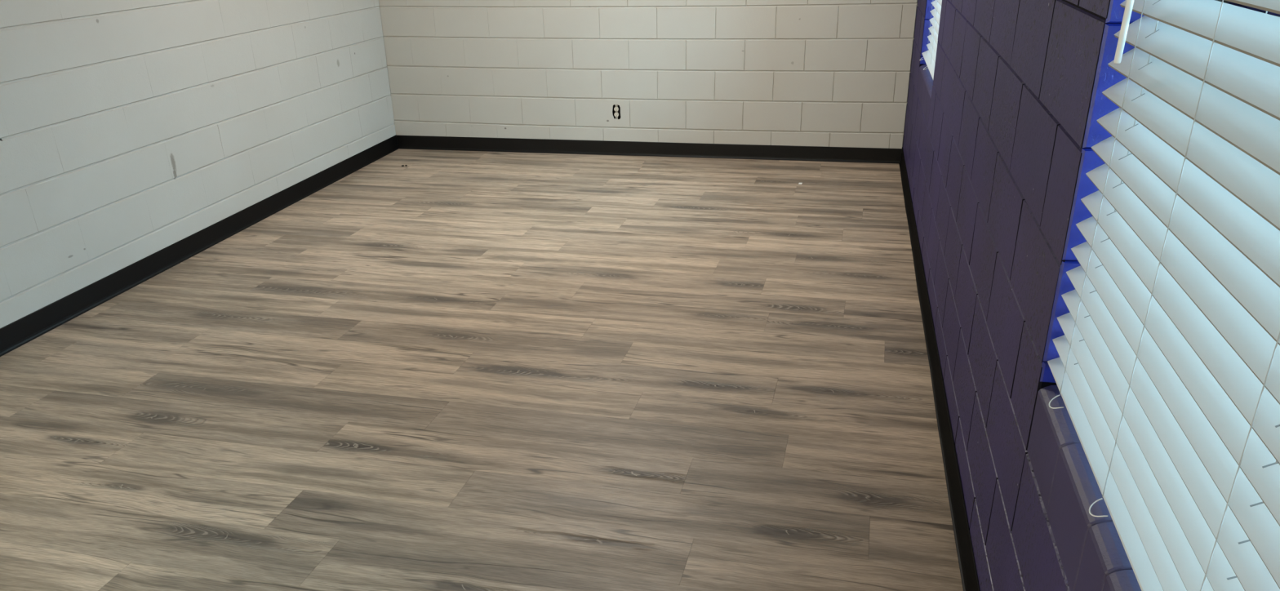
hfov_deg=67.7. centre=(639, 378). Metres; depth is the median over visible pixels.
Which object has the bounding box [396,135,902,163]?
baseboard
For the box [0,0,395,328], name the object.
wall
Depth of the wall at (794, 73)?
6.69 m
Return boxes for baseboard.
[0,134,398,356]
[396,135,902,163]
[898,146,979,590]
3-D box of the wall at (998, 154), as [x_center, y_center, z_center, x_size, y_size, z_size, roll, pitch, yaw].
[0.949,-0.770,1.939,0.201,2.845,9.206,4,27,11]
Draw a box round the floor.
[0,148,963,590]
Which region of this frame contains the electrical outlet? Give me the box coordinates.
[612,104,620,119]
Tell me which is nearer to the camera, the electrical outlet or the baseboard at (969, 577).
the baseboard at (969, 577)
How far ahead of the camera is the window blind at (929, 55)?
5.16 m
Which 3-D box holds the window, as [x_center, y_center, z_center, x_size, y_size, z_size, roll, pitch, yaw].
[0.795,-0.322,1.078,0.040,1.253,1.040,4,27,11]
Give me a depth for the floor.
3.50 m
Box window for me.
[1216,0,1279,17]
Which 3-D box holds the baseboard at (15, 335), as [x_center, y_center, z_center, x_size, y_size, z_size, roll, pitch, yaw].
[-2.770,0.137,3.357,0.013,0.104,8.998,4,27,11]
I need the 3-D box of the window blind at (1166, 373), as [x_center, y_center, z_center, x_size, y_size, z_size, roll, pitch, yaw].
[0.670,-0.348,1.107,0.085,1.228,1.034,4,27,11]
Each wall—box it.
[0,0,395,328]
[378,0,917,158]
[902,0,1143,590]
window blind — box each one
[919,0,942,79]
[1047,0,1279,590]
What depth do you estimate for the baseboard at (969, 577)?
3.18 m

